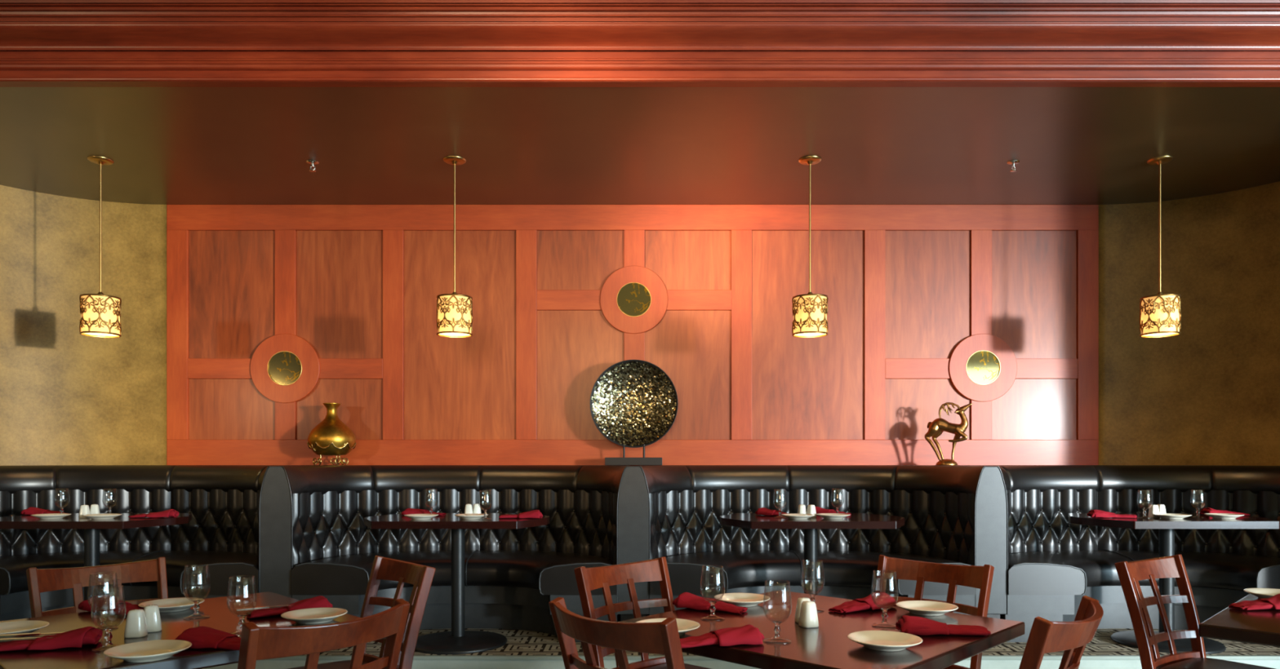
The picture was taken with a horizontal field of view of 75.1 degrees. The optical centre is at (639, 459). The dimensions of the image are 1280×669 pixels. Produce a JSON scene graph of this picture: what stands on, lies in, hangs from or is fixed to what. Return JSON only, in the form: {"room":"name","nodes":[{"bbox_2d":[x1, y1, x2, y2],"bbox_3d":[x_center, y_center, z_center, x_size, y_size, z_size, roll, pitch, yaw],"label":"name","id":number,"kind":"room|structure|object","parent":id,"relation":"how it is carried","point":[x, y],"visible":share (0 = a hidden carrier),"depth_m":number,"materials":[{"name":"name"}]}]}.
{"room":"restaurant","nodes":[
{"label":"restaurant","id":0,"kind":"room"},
{"bbox_2d":[0,185,166,466],"bbox_3d":[-4.460,-0.378,5.504,0.705,3.316,2.488,0,0,30],"label":"wall","id":1,"kind":"structure","parent":0,"point":[68,397],"depth_m":6.16,"materials":[{"name":"paint"}]},
{"bbox_2d":[166,204,1098,466],"bbox_3d":[-0.056,-0.378,6.400,7.108,3.316,0.161,0,0,0],"label":"wall","id":2,"kind":"structure","parent":0,"point":[904,286],"depth_m":6.34,"materials":[{"name":"brown wood"}]},
{"bbox_2d":[249,333,319,403],"bbox_3d":[-2.690,-0.693,6.319,0.526,0.526,0.026,0,0,0],"label":"wall medallion","id":3,"kind":"object","parent":2,"relation":"attached to","point":[285,368],"visible":1,"depth_m":6.31,"materials":[{"name":"brown wood"}]},
{"bbox_2d":[600,266,667,333],"bbox_3d":[-0.045,-1.213,6.319,0.516,0.516,0.026,0,0,0],"label":"wall medallion","id":4,"kind":"object","parent":2,"relation":"attached to","point":[633,300],"visible":1,"depth_m":6.31,"materials":[{"name":"brown wood"}]},
{"bbox_2d":[948,333,1017,401],"bbox_3d":[2.599,-0.698,6.319,0.516,0.516,0.026,0,0,0],"label":"wall medallion","id":5,"kind":"object","parent":2,"relation":"attached to","point":[983,367],"visible":1,"depth_m":6.31,"materials":[{"name":"brown wood"}]},
{"bbox_2d":[0,87,1279,204],"bbox_3d":[0.000,-2.006,5.450,10.400,0.140,2.300,0,0,0],"label":"ceiling","id":6,"kind":"structure","parent":0,"point":[166,145],"depth_m":5.04,"materials":[{"name":"brown paint"}]},
{"bbox_2d":[79,155,121,337],"bbox_3d":[-3.482,-1.371,5.380,0.228,1.131,0.228,0,0,0],"label":"pendant lamp","id":7,"kind":"object","parent":6,"relation":"hanging from","point":[100,313],"visible":1,"depth_m":5.32,"materials":[{"name":"gold metal"}]},
{"bbox_2d":[436,155,472,337],"bbox_3d":[-1.196,-1.371,5.380,0.228,1.131,0.228,0,0,-9],"label":"pendant lamp","id":8,"kind":"object","parent":6,"relation":"hanging from","point":[454,310],"visible":1,"depth_m":5.31,"materials":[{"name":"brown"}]},
{"bbox_2d":[791,155,827,337],"bbox_3d":[1.097,-1.371,5.380,0.228,1.131,0.228,0,0,-17],"label":"pendant lamp","id":9,"kind":"object","parent":6,"relation":"hanging from","point":[810,310],"visible":1,"depth_m":5.30,"materials":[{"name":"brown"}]},
{"bbox_2d":[1139,155,1181,337],"bbox_3d":[3.357,-1.371,5.380,0.228,1.131,0.228,0,0,-26],"label":"pendant lamp","id":10,"kind":"object","parent":6,"relation":"hanging from","point":[1160,313],"visible":1,"depth_m":5.31,"materials":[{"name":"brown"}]},
{"bbox_2d":[203,614,1279,668],"bbox_3d":[1.350,1.209,5.715,16.900,0.140,1.770,0,0,0],"label":"floor","id":11,"kind":"structure","parent":0,"point":[523,649],"depth_m":4.84,"materials":[{"name":"carpet"}]},
{"bbox_2d":[0,513,191,600],"bbox_3d":[-3.400,0.747,5.170,1.120,0.784,0.740,0,0,0],"label":"table","id":12,"kind":"object","parent":11,"relation":"on","point":[91,527],"visible":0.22,"depth_m":4.95,"materials":[{"name":"brown wood"}]},
{"bbox_2d":[20,506,65,515],"bbox_3d":[-3.818,0.329,5.349,0.267,0.049,0.124,0,0,16],"label":"napkin","id":13,"kind":"object","parent":12,"relation":"on","point":[30,511],"visible":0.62,"depth_m":5.33,"materials":[{"name":"red fabric"}]},
{"bbox_2d":[31,513,71,519],"bbox_3d":[-3.546,0.342,5.020,0.201,0.026,0.201,0,0,0],"label":"plate","id":14,"kind":"object","parent":12,"relation":"on","point":[50,516],"visible":1,"depth_m":4.99,"materials":[{"name":"beige"}]},
{"bbox_2d":[78,505,90,518],"bbox_3d":[-3.399,0.315,5.100,0.056,0.078,0.056,0,0,-11],"label":"salt shaker","id":15,"kind":"object","parent":12,"relation":"on","point":[84,509],"visible":0.87,"depth_m":5.08,"materials":[{"name":"white ceramic"}]},
{"bbox_2d":[82,513,122,519],"bbox_3d":[-3.224,0.342,5.000,0.201,0.026,0.201,0,0,0],"label":"plate","id":16,"kind":"object","parent":12,"relation":"on","point":[107,516],"visible":1,"depth_m":4.96,"materials":[{"name":"beige"}]},
{"bbox_2d":[128,509,178,518],"bbox_3d":[-2.984,0.329,5.111,0.264,0.050,0.120,0,0,-13],"label":"napkin","id":17,"kind":"object","parent":12,"relation":"on","point":[171,513],"visible":1,"depth_m":5.08,"materials":[{"name":"red fabric"}]},
{"bbox_2d":[0,465,319,621],"bbox_3d":[-3.366,0.589,5.729,2.161,1.098,1.170,0,0,0],"label":"bench","id":18,"kind":"object","parent":11,"relation":"on","point":[221,535],"visible":0.59,"depth_m":5.84,"materials":[{"name":"black leather"}]},
{"bbox_2d":[0,551,156,595],"bbox_3d":[-3.870,0.739,5.564,1.006,0.197,0.828,0,0,0],"label":"seat cushion","id":19,"kind":"object","parent":18,"relation":"on","point":[14,565],"depth_m":5.48,"materials":[{"name":"black leather"}]},
{"bbox_2d":[131,551,258,595],"bbox_3d":[-2.863,0.739,5.564,1.006,0.197,0.828,0,0,0],"label":"seat cushion","id":20,"kind":"object","parent":18,"relation":"on","point":[223,565],"depth_m":5.15,"materials":[{"name":"black leather"}]},
{"bbox_2d":[258,466,293,598],"bbox_3d":[-2.258,0.588,5.739,0.211,1.101,1.155,0,0,0],"label":"divider","id":21,"kind":"object","parent":11,"relation":"on","point":[276,499],"visible":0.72,"depth_m":5.16,"materials":[{"name":"black leather"}]},
{"bbox_2d":[364,513,549,654],"bbox_3d":[-1.129,0.747,5.170,1.120,0.784,0.740,0,0,0],"label":"table","id":22,"kind":"object","parent":11,"relation":"on","point":[458,641],"visible":0.94,"depth_m":5.04,"materials":[{"name":"black"}]},
{"bbox_2d":[404,514,438,519],"bbox_3d":[-1.307,0.342,4.980,0.201,0.026,0.201,0,0,0],"label":"plate","id":23,"kind":"object","parent":22,"relation":"on","point":[413,517],"visible":1,"depth_m":4.93,"materials":[{"name":"beige"}]},
{"bbox_2d":[401,508,446,515],"bbox_3d":[-1.375,0.332,5.320,0.264,0.044,0.127,0,0,13],"label":"napkin","id":24,"kind":"object","parent":22,"relation":"on","point":[408,511],"visible":0.67,"depth_m":5.29,"materials":[{"name":"red fabric"}]},
{"bbox_2d":[453,513,488,519],"bbox_3d":[-1.012,0.342,5.000,0.201,0.026,0.201,0,0,0],"label":"plate","id":25,"kind":"object","parent":22,"relation":"on","point":[468,516],"visible":0.98,"depth_m":4.95,"materials":[{"name":"beige"}]},
{"bbox_2d":[498,510,542,518],"bbox_3d":[-0.725,0.330,5.060,0.265,0.049,0.127,0,0,-10],"label":"napkin","id":26,"kind":"object","parent":22,"relation":"on","point":[535,513],"visible":1,"depth_m":5.02,"materials":[{"name":"red fabric"}]},
{"bbox_2d":[284,465,630,642],"bbox_3d":[-1.149,0.589,5.731,2.161,1.098,1.172,0,0,0],"label":"bench","id":27,"kind":"object","parent":11,"relation":"on","point":[512,576],"visible":0.88,"depth_m":5.64,"materials":[{"name":"black leather"}]},
{"bbox_2d":[306,442,356,465],"bbox_3d":[-2.268,-0.045,6.140,0.340,0.167,0.335,0,0,0],"label":"stand","id":28,"kind":"object","parent":27,"relation":"on","point":[336,459],"visible":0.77,"depth_m":6.05,"materials":[{"name":"gold metal"}]},
{"bbox_2d":[307,403,355,455],"bbox_3d":[-2.268,-0.224,6.135,0.334,0.384,0.334,0,0,0],"label":"vase","id":29,"kind":"object","parent":28,"relation":"on","point":[331,428],"visible":0.99,"depth_m":6.03,"materials":[{"name":"gold metal"}]},
{"bbox_2d":[291,551,474,595],"bbox_3d":[-1.653,0.739,5.564,1.006,0.197,0.828,0,0,0],"label":"seat cushion","id":30,"kind":"object","parent":27,"relation":"on","point":[337,572],"depth_m":5.29,"materials":[{"name":"black leather"}]},
{"bbox_2d":[466,551,617,595],"bbox_3d":[-0.646,0.739,5.564,1.006,0.197,0.828,0,0,0],"label":"seat cushion","id":31,"kind":"object","parent":27,"relation":"on","point":[543,572],"depth_m":5.47,"materials":[{"name":"black leather"}]},
{"bbox_2d":[589,360,678,465],"bbox_3d":[-0.044,-0.349,6.143,0.650,0.777,0.155,0,0,0],"label":"disc","id":32,"kind":"object","parent":27,"relation":"on","point":[655,394],"visible":1,"depth_m":6.16,"materials":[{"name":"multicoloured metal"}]},
{"bbox_2d":[616,466,650,621],"bbox_3d":[-0.041,0.588,5.739,0.211,1.101,1.155,0,0,0],"label":"divider","id":33,"kind":"object","parent":11,"relation":"on","point":[633,504],"visible":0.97,"depth_m":5.16,"materials":[{"name":"black leather"}]},
{"bbox_2d":[638,465,982,615],"bbox_3d":[1.067,0.589,5.731,2.161,1.098,1.172,0,0,0],"label":"bench","id":34,"kind":"object","parent":11,"relation":"on","point":[935,503],"visible":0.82,"depth_m":5.72,"materials":[{"name":"black leather"}]},
{"bbox_2d":[649,551,800,595],"bbox_3d":[0.564,0.739,5.564,1.006,0.197,0.828,0,0,0],"label":"seat cushion","id":35,"kind":"object","parent":34,"relation":"on","point":[744,571],"depth_m":5.45,"materials":[{"name":"black leather"}]},
{"bbox_2d":[793,551,975,595],"bbox_3d":[1.571,0.739,5.564,1.006,0.197,0.828,0,0,0],"label":"seat cushion","id":36,"kind":"object","parent":34,"relation":"on","point":[842,570],"depth_m":5.47,"materials":[{"name":"black leather"}]},
{"bbox_2d":[719,513,904,594],"bbox_3d":[1.059,0.747,5.170,1.120,0.784,0.740,0,0,0],"label":"table","id":37,"kind":"object","parent":11,"relation":"on","point":[748,521],"visible":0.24,"depth_m":4.95,"materials":[{"name":"black"}]},
{"bbox_2d":[755,507,788,516],"bbox_3d":[0.857,0.331,5.280,0.117,0.047,0.265,0,0,-43],"label":"napkin","id":38,"kind":"object","parent":37,"relation":"on","point":[762,511],"visible":0.7,"depth_m":5.28,"materials":[{"name":"red fabric"}]},
{"bbox_2d":[781,513,814,519],"bbox_3d":[0.948,0.342,5.000,0.201,0.026,0.201,0,0,0],"label":"plate","id":39,"kind":"object","parent":37,"relation":"on","point":[790,516],"visible":1,"depth_m":4.95,"materials":[{"name":"beige"}]},
{"bbox_2d":[806,504,816,518],"bbox_3d":[1.053,0.315,5.120,0.056,0.078,0.056,0,0,-29],"label":"pepper shaker","id":40,"kind":"object","parent":37,"relation":"on","point":[811,508],"visible":0.9,"depth_m":5.10,"materials":[{"name":"white ceramic"}]},
{"bbox_2d":[816,513,850,519],"bbox_3d":[1.167,0.342,5.030,0.201,0.026,0.201,0,0,0],"label":"plate","id":41,"kind":"object","parent":37,"relation":"on","point":[826,516],"visible":1,"depth_m":4.99,"materials":[{"name":"beige"}]},
{"bbox_2d":[815,506,851,515],"bbox_3d":[1.232,0.330,5.381,0.266,0.049,0.120,0,0,38],"label":"napkin","id":42,"kind":"object","parent":37,"relation":"on","point":[819,510],"visible":0.56,"depth_m":5.37,"materials":[{"name":"red fabric"}]},
{"bbox_2d":[973,466,1008,618],"bbox_3d":[2.176,0.588,5.739,0.211,1.101,1.155,0,0,0],"label":"divider","id":43,"kind":"object","parent":11,"relation":"on","point":[990,499],"visible":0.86,"depth_m":5.16,"materials":[{"name":"black leather"}]},
{"bbox_2d":[949,465,1279,642],"bbox_3d":[3.284,0.589,5.729,2.161,1.098,1.170,0,0,0],"label":"bench","id":44,"kind":"object","parent":11,"relation":"on","point":[1054,562],"visible":0.61,"depth_m":5.74,"materials":[{"name":"black leather"}]},
{"bbox_2d":[924,402,972,465],"bbox_3d":[2.230,-0.187,6.022,0.310,0.454,0.152,0,0,40],"label":"statuette","id":45,"kind":"object","parent":44,"relation":"on","point":[936,428],"visible":1,"depth_m":6.00,"materials":[{"name":"brown metal"}]},
{"bbox_2d":[1008,551,1133,595],"bbox_3d":[2.781,0.739,5.564,1.006,0.197,0.828,0,0,0],"label":"seat cushion","id":46,"kind":"object","parent":44,"relation":"on","point":[1029,572],"depth_m":5.19,"materials":[{"name":"black leather"}]},
{"bbox_2d":[1111,551,1279,591],"bbox_3d":[3.788,0.739,5.564,1.006,0.197,0.828,0,0,0],"label":"seat cushion","id":47,"kind":"object","parent":44,"relation":"on","point":[1206,571],"depth_m":5.42,"materials":[{"name":"black leather"}]},
{"bbox_2d":[1068,513,1279,654],"bbox_3d":[3.267,0.747,5.170,1.120,0.784,0.740,0,0,0],"label":"table","id":48,"kind":"object","parent":11,"relation":"on","point":[1166,527],"visible":0.58,"depth_m":5.01,"materials":[{"name":"black"}]},
{"bbox_2d":[1086,510,1137,518],"bbox_3d":[2.887,0.330,5.097,0.268,0.048,0.133,0,0,13],"label":"napkin","id":49,"kind":"object","parent":48,"relation":"on","point":[1092,513],"visible":1,"depth_m":5.07,"materials":[{"name":"red fabric"}]},
{"bbox_2d":[1147,504,1159,518],"bbox_3d":[3.158,0.315,5.120,0.056,0.078,0.056,0,0,-6],"label":"salt shaker","id":50,"kind":"object","parent":48,"relation":"on","point":[1154,509],"visible":0.97,"depth_m":5.10,"materials":[{"name":"white ceramic"}]},
{"bbox_2d":[1152,513,1191,519],"bbox_3d":[3.205,0.342,5.020,0.201,0.026,0.201,0,0,0],"label":"plate","id":51,"kind":"object","parent":48,"relation":"on","point":[1164,516],"visible":1,"depth_m":4.99,"materials":[{"name":"beige"}]},
{"bbox_2d":[1204,513,1244,519],"bbox_3d":[3.532,0.342,5.040,0.201,0.026,0.201,0,0,0],"label":"plate","id":52,"kind":"object","parent":48,"relation":"on","point":[1218,516],"visible":1,"depth_m":5.00,"materials":[{"name":"beige"}]},
{"bbox_2d":[1199,507,1250,515],"bbox_3d":[3.722,0.329,5.289,0.267,0.049,0.124,0,0,10],"label":"napkin","id":53,"kind":"object","parent":48,"relation":"on","point":[1208,510],"visible":0.61,"depth_m":5.27,"materials":[{"name":"red fabric"}]},
{"bbox_2d":[1098,181,1279,466],"bbox_3d":[4.349,-0.378,5.504,0.705,3.316,2.488,0,0,-30],"label":"wall","id":54,"kind":"structure","parent":0,"point":[1208,393],"depth_m":6.14,"materials":[{"name":"brown paint"}]},
{"bbox_2d":[0,0,1279,87],"bbox_3d":[1.350,-2.188,4.128,16.900,0.504,0.395,0,0,0],"label":"trim","id":55,"kind":"structure","parent":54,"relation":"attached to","point":[44,43],"depth_m":4.19,"materials":[{"name":"brown wood"}]},
{"bbox_3d":[1.350,1.340,0.300,17.100,0.120,13.400,0,0,0],"label":"floor","id":56,"kind":"structure","parent":0,"visible":0},
{"bbox_2d":[26,557,168,617],"bbox_3d":[-1.961,0.841,3.129,0.568,0.883,0.466,0,0,41],"label":"dining chair","id":57,"kind":"object","parent":56,"relation":"on","point":[39,580],"visible":0.44,"depth_m":3.27,"materials":[{"name":"brown wood"}]},
{"bbox_2d":[0,591,386,668],"bbox_3d":[-1.460,0.899,2.620,0.950,0.759,0.950,0,0,-45],"label":"dining table","id":58,"kind":"object","parent":56,"relation":"on","point":[220,618],"visible":0.41,"depth_m":2.50,"materials":[{"name":"brown wood"}]},
{"bbox_2d":[0,620,49,639],"bbox_3d":[-1.867,0.507,2.462,0.201,0.026,0.201,0,0,0],"label":"plate","id":59,"kind":"object","parent":58,"relation":"on","point":[28,626],"visible":0.75,"depth_m":2.52,"materials":[{"name":"beige"}]},
{"bbox_2d":[0,626,102,652],"bbox_3d":[-1.649,0.494,2.306,0.264,0.050,0.120,0,0,-21],"label":"napkin","id":60,"kind":"object","parent":58,"relation":"on","point":[76,638],"visible":1,"depth_m":2.29,"materials":[{"name":"red fabric"}]},
{"bbox_2d":[0,631,65,637],"bbox_3d":[-1.686,0.490,2.348,0.208,0.005,0.018,0,0,-18],"label":"knife","id":61,"kind":"object","parent":60,"relation":"on","point":[38,633],"visible":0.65,"depth_m":2.33,"materials":[{"name":"silver metal"}]},
{"bbox_2d":[87,572,119,631],"bbox_3d":[-1.648,0.434,2.559,0.082,0.171,0.082,0,0,0],"label":"goblet","id":62,"kind":"object","parent":58,"relation":"on","point":[103,618],"visible":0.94,"depth_m":2.55,"materials":[{"name":"clear glass"}]},
{"bbox_2d":[87,572,119,611],"bbox_3d":[-1.648,0.406,2.559,0.082,0.116,0.082,0,0,0],"label":"bowl","id":63,"kind":"object","parent":62,"relation":"on","point":[116,572],"depth_m":2.56,"materials":[{"name":"clear glass"}]},
{"bbox_2d":[90,585,125,652],"bbox_3d":[-1.459,0.434,2.289,0.082,0.171,0.082,0,0,0],"label":"goblet","id":64,"kind":"object","parent":58,"relation":"on","point":[108,637],"visible":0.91,"depth_m":2.28,"materials":[{"name":"clear glass"}]},
{"bbox_2d":[90,585,125,630],"bbox_3d":[-1.459,0.406,2.289,0.082,0.116,0.082,0,0,0],"label":"bowl","id":65,"kind":"object","parent":64,"relation":"on","point":[108,628],"depth_m":2.28,"materials":[{"name":"clear glass"}]},
{"bbox_2d":[77,595,143,615],"bbox_3d":[-1.783,0.494,2.852,0.264,0.049,0.126,0,0,27],"label":"napkin","id":66,"kind":"object","parent":58,"relation":"on","point":[100,602],"visible":0.87,"depth_m":2.84,"materials":[{"name":"red fabric"}]},
{"bbox_2d":[124,609,147,638],"bbox_3d":[-1.484,0.480,2.453,0.056,0.078,0.056,0,0,-11],"label":"salt shaker","id":67,"kind":"object","parent":58,"relation":"on","point":[135,627],"visible":1,"depth_m":2.43,"materials":[{"name":"white ceramic"}]},
{"bbox_2d":[102,640,191,662],"bbox_3d":[-1.290,0.507,2.188,0.201,0.026,0.201,0,0,0],"label":"plate","id":68,"kind":"object","parent":58,"relation":"on","point":[146,651],"visible":1,"depth_m":2.21,"materials":[{"name":"beige"}]},
{"bbox_2d":[143,604,161,632],"bbox_3d":[-1.483,0.480,2.529,0.056,0.078,0.056,0,0,-29],"label":"pepper shaker","id":69,"kind":"object","parent":58,"relation":"on","point":[152,612],"visible":0.88,"depth_m":2.51,"materials":[{"name":"white ceramic"}]},
{"bbox_2d":[137,597,204,613],"bbox_3d":[-1.622,0.507,2.889,0.201,0.026,0.201,0,0,0],"label":"plate","id":70,"kind":"object","parent":58,"relation":"on","point":[180,604],"visible":0.82,"depth_m":2.92,"materials":[{"name":"beige"}]},
{"bbox_2d":[182,564,210,620],"bbox_3d":[-1.459,0.434,2.743,0.082,0.171,0.082,0,0,0],"label":"goblet","id":71,"kind":"object","parent":58,"relation":"on","point":[196,607],"visible":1,"depth_m":2.74,"materials":[{"name":"clear glass"}]},
{"bbox_2d":[182,564,210,601],"bbox_3d":[-1.459,0.406,2.743,0.082,0.116,0.082,0,0,0],"label":"bowl","id":72,"kind":"object","parent":71,"relation":"on","point":[189,565],"depth_m":2.74,"materials":[{"name":"clear glass"}]},
{"bbox_2d":[174,626,240,650],"bbox_3d":[-1.157,0.495,2.318,0.268,0.048,0.133,0,0,16],"label":"napkin","id":73,"kind":"object","parent":58,"relation":"on","point":[200,637],"visible":0.73,"depth_m":2.30,"materials":[{"name":"red fabric"}]},
{"bbox_2d":[226,575,257,636],"bbox_3d":[-1.185,0.434,2.481,0.082,0.171,0.082,0,0,0],"label":"goblet","id":74,"kind":"object","parent":58,"relation":"on","point":[242,620],"visible":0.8,"depth_m":2.47,"materials":[{"name":"clear glass"}]},
{"bbox_2d":[226,575,257,616],"bbox_3d":[-1.185,0.406,2.481,0.082,0.116,0.082,0,0,0],"label":"bowl","id":75,"kind":"object","parent":74,"relation":"on","point":[242,615],"depth_m":2.48,"materials":[{"name":"clear glass"}]},
{"bbox_2d":[246,595,332,618],"bbox_3d":[-1.182,0.495,2.814,0.265,0.049,0.127,0,0,-36],"label":"napkin","id":76,"kind":"object","parent":58,"relation":"on","point":[320,602],"visible":0.87,"depth_m":2.80,"materials":[{"name":"red fabric"}]},
{"bbox_2d":[235,604,293,611],"bbox_3d":[-1.232,0.490,2.780,0.208,0.005,0.018,0,0,-34],"label":"knife","id":77,"kind":"object","parent":76,"relation":"on","point":[260,607],"visible":0.97,"depth_m":2.75,"materials":[{"name":"silver metal"}]},
{"bbox_2d":[280,608,347,624],"bbox_3d":[-1.049,0.507,2.686,0.201,0.026,0.201,0,0,0],"label":"plate","id":78,"kind":"object","parent":58,"relation":"on","point":[311,615],"visible":1,"depth_m":2.71,"materials":[{"name":"beige"}]},
{"bbox_2d":[237,599,409,668],"bbox_3d":[-0.981,0.841,2.342,0.568,0.883,0.466,0,0,38],"label":"dining chair","id":79,"kind":"object","parent":56,"relation":"on","point":[257,643],"visible":1,"depth_m":2.15,"materials":[{"name":"brown wood"}]},
{"bbox_2d":[287,555,435,668],"bbox_3d":[-1.099,0.841,3.179,0.568,0.883,0.466,0,0,-41],"label":"dining chair","id":80,"kind":"object","parent":56,"relation":"on","point":[420,576],"visible":0.68,"depth_m":3.31,"materials":[{"name":"brown wood"}]},
{"bbox_2d":[548,597,684,668],"bbox_3d":[0.063,0.841,2.403,0.466,0.883,0.568,0,0,45],"label":"dining chair","id":81,"kind":"object","parent":56,"relation":"on","point":[661,637],"visible":1,"depth_m":2.18,"materials":[{"name":"brown wood"}]},
{"bbox_2d":[573,556,711,668],"bbox_3d":[0.078,0.841,3.137,0.466,0.883,0.568,0,0,-45],"label":"dining chair","id":82,"kind":"object","parent":56,"relation":"on","point":[588,580],"visible":0.73,"depth_m":3.29,"materials":[{"name":"brown wood"}]},
{"bbox_2d":[619,590,1024,668],"bbox_3d":[0.565,0.899,2.660,0.950,0.759,0.950,0,0,44],"label":"dining table","id":83,"kind":"object","parent":56,"relation":"on","point":[828,646],"visible":0.75,"depth_m":2.44,"materials":[{"name":"black"}]},
{"bbox_2d":[635,617,700,635],"bbox_3d":[0.080,0.507,2.500,0.201,0.026,0.201,0,0,0],"label":"plate","id":84,"kind":"object","parent":83,"relation":"on","point":[684,626],"visible":0.3,"depth_m":2.54,"materials":[{"name":"beige"}]},
{"bbox_2d":[672,592,747,614],"bbox_3d":[0.246,0.495,2.902,0.265,0.047,0.118,0,0,33],"label":"napkin","id":85,"kind":"object","parent":83,"relation":"on","point":[685,600],"visible":0.87,"depth_m":2.88,"materials":[{"name":"red fabric"}]},
{"bbox_2d":[700,565,724,621],"bbox_3d":[0.237,0.434,2.720,0.082,0.171,0.082,0,0,0],"label":"goblet","id":86,"kind":"object","parent":83,"relation":"on","point":[712,608],"visible":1,"depth_m":2.71,"materials":[{"name":"clear glass"}]},
{"bbox_2d":[700,565,724,602],"bbox_3d":[0.237,0.406,2.720,0.082,0.116,0.082,0,0,0],"label":"bowl","id":87,"kind":"object","parent":86,"relation":"on","point":[703,566],"depth_m":2.72,"materials":[{"name":"clear glass"}]},
{"bbox_2d":[680,624,764,648],"bbox_3d":[0.219,0.497,2.355,0.264,0.044,0.127,0,0,-18],"label":"napkin","id":88,"kind":"object","parent":83,"relation":"on","point":[748,634],"visible":0.94,"depth_m":2.33,"materials":[{"name":"red fabric"}]},
{"bbox_2d":[714,592,770,607],"bbox_3d":[0.367,0.507,2.995,0.201,0.026,0.201,0,0,0],"label":"plate","id":89,"kind":"object","parent":83,"relation":"on","point":[738,599],"visible":0.93,"depth_m":3.03,"materials":[{"name":"beige"}]},
{"bbox_2d":[763,580,791,644],"bbox_3d":[0.392,0.434,2.381,0.082,0.171,0.082,0,0,0],"label":"goblet","id":90,"kind":"object","parent":83,"relation":"on","point":[777,630],"visible":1,"depth_m":2.37,"materials":[{"name":"clear glass"}]},
{"bbox_2d":[763,580,791,622],"bbox_3d":[0.392,0.406,2.381,0.082,0.116,0.082,0,0,0],"label":"bowl","id":91,"kind":"object","parent":90,"relation":"on","point":[775,621],"depth_m":2.38,"materials":[{"name":"clear glass"}]},
{"bbox_2d":[794,597,810,623],"bbox_3d":[0.524,0.480,2.664,0.056,0.078,0.056,0,0,-6],"label":"pepper shaker","id":92,"kind":"object","parent":83,"relation":"on","point":[800,600],"visible":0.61,"depth_m":2.65,"materials":[{"name":"white ceramic"}]},
{"bbox_2d":[798,600,818,628],"bbox_3d":[0.526,0.480,2.600,0.056,0.078,0.056,0,0,-17],"label":"salt shaker","id":93,"kind":"object","parent":83,"relation":"on","point":[808,618],"visible":1,"depth_m":2.58,"materials":[{"name":"white ceramic"}]},
{"bbox_2d":[800,560,824,612],"bbox_3d":[0.596,0.434,2.876,0.082,0.171,0.082,0,0,0],"label":"goblet","id":94,"kind":"object","parent":83,"relation":"on","point":[812,595],"visible":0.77,"depth_m":2.87,"materials":[{"name":"clear glass"}]},
{"bbox_2d":[800,560,824,595],"bbox_3d":[0.596,0.406,2.876,0.082,0.116,0.082,0,0,0],"label":"bowl","id":95,"kind":"object","parent":94,"relation":"on","point":[811,593],"depth_m":2.87,"materials":[{"name":"clear glass"}]},
{"bbox_2d":[828,592,897,613],"bbox_3d":[0.774,0.494,2.900,0.266,0.049,0.120,0,0,-36],"label":"napkin","id":96,"kind":"object","parent":83,"relation":"on","point":[881,599],"visible":0.99,"depth_m":2.88,"materials":[{"name":"red fabric"}]},
{"bbox_2d":[871,569,897,628],"bbox_3d":[0.763,0.434,2.600,0.082,0.171,0.082,0,0,0],"label":"goblet","id":97,"kind":"object","parent":83,"relation":"on","point":[884,615],"visible":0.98,"depth_m":2.59,"materials":[{"name":"clear glass"}]},
{"bbox_2d":[871,569,897,608],"bbox_3d":[0.763,0.406,2.600,0.082,0.116,0.082,0,0,0],"label":"bowl","id":98,"kind":"object","parent":97,"relation":"on","point":[881,570],"depth_m":2.60,"materials":[{"name":"clear glass"}]},
{"bbox_2d":[847,631,923,651],"bbox_3d":[0.679,0.507,2.313,0.201,0.026,0.201,0,0,0],"label":"plate","id":99,"kind":"object","parent":83,"relation":"on","point":[880,641],"visible":1,"depth_m":2.34,"materials":[{"name":"beige"}]},
{"bbox_2d":[895,600,958,616],"bbox_3d":[0.972,0.507,2.826,0.201,0.026,0.201,0,0,0],"label":"plate","id":100,"kind":"object","parent":83,"relation":"on","point":[926,608],"visible":1,"depth_m":2.85,"materials":[{"name":"beige"}]},
{"bbox_2d":[895,615,991,635],"bbox_3d":[0.908,0.495,2.500,0.265,0.049,0.127,0,0,7],"label":"napkin","id":101,"kind":"object","parent":83,"relation":"on","point":[914,625],"visible":1,"depth_m":2.46,"materials":[{"name":"red fabric"}]},
{"bbox_2d":[875,555,994,668],"bbox_3d":[1.032,0.841,3.197,0.466,0.883,0.568,0,0,45],"label":"dining chair","id":102,"kind":"object","parent":56,"relation":"on","point":[980,578],"visible":0.38,"depth_m":3.34,"materials":[{"name":"brown wood"}]},
{"bbox_2d":[1018,595,1103,668],"bbox_3d":[1.014,0.841,2.414,0.568,0.883,0.466,0,0,42],"label":"dining chair","id":103,"kind":"object","parent":56,"relation":"on","point":[1045,637],"visible":1,"depth_m":2.14,"materials":[{"name":"brown wood"}]},
{"bbox_2d":[1114,554,1275,668],"bbox_3d":[2.200,0.841,3.237,0.466,0.883,0.568,0,0,-33],"label":"dining chair","id":104,"kind":"object","parent":56,"relation":"on","point":[1129,573],"visible":1,"depth_m":3.39,"materials":[{"name":"brown wood"}]},
{"bbox_2d":[1198,594,1279,647],"bbox_3d":[2.440,0.899,2.640,0.950,0.759,0.950,0,0,-45],"label":"dining table","id":105,"kind":"object","parent":56,"relation":"on","point":[1258,627],"visible":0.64,"depth_m":2.62,"materials":[{"name":"black"}]},
{"bbox_2d":[1228,593,1279,610],"bbox_3d":[2.192,0.494,2.916,0.264,0.050,0.120,0,0,-13],"label":"napkin","id":106,"kind":"object","parent":105,"relation":"on","point":[1273,602],"visible":1,"depth_m":2.89,"materials":[{"name":"red fabric"}]},
{"bbox_2d":[1243,588,1279,599],"bbox_3d":[2.376,0.507,3.110,0.201,0.026,0.201,0,0,0],"label":"plate","id":107,"kind":"object","parent":105,"relation":"on","point":[1262,593],"visible":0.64,"depth_m":3.17,"materials":[{"name":"beige"}]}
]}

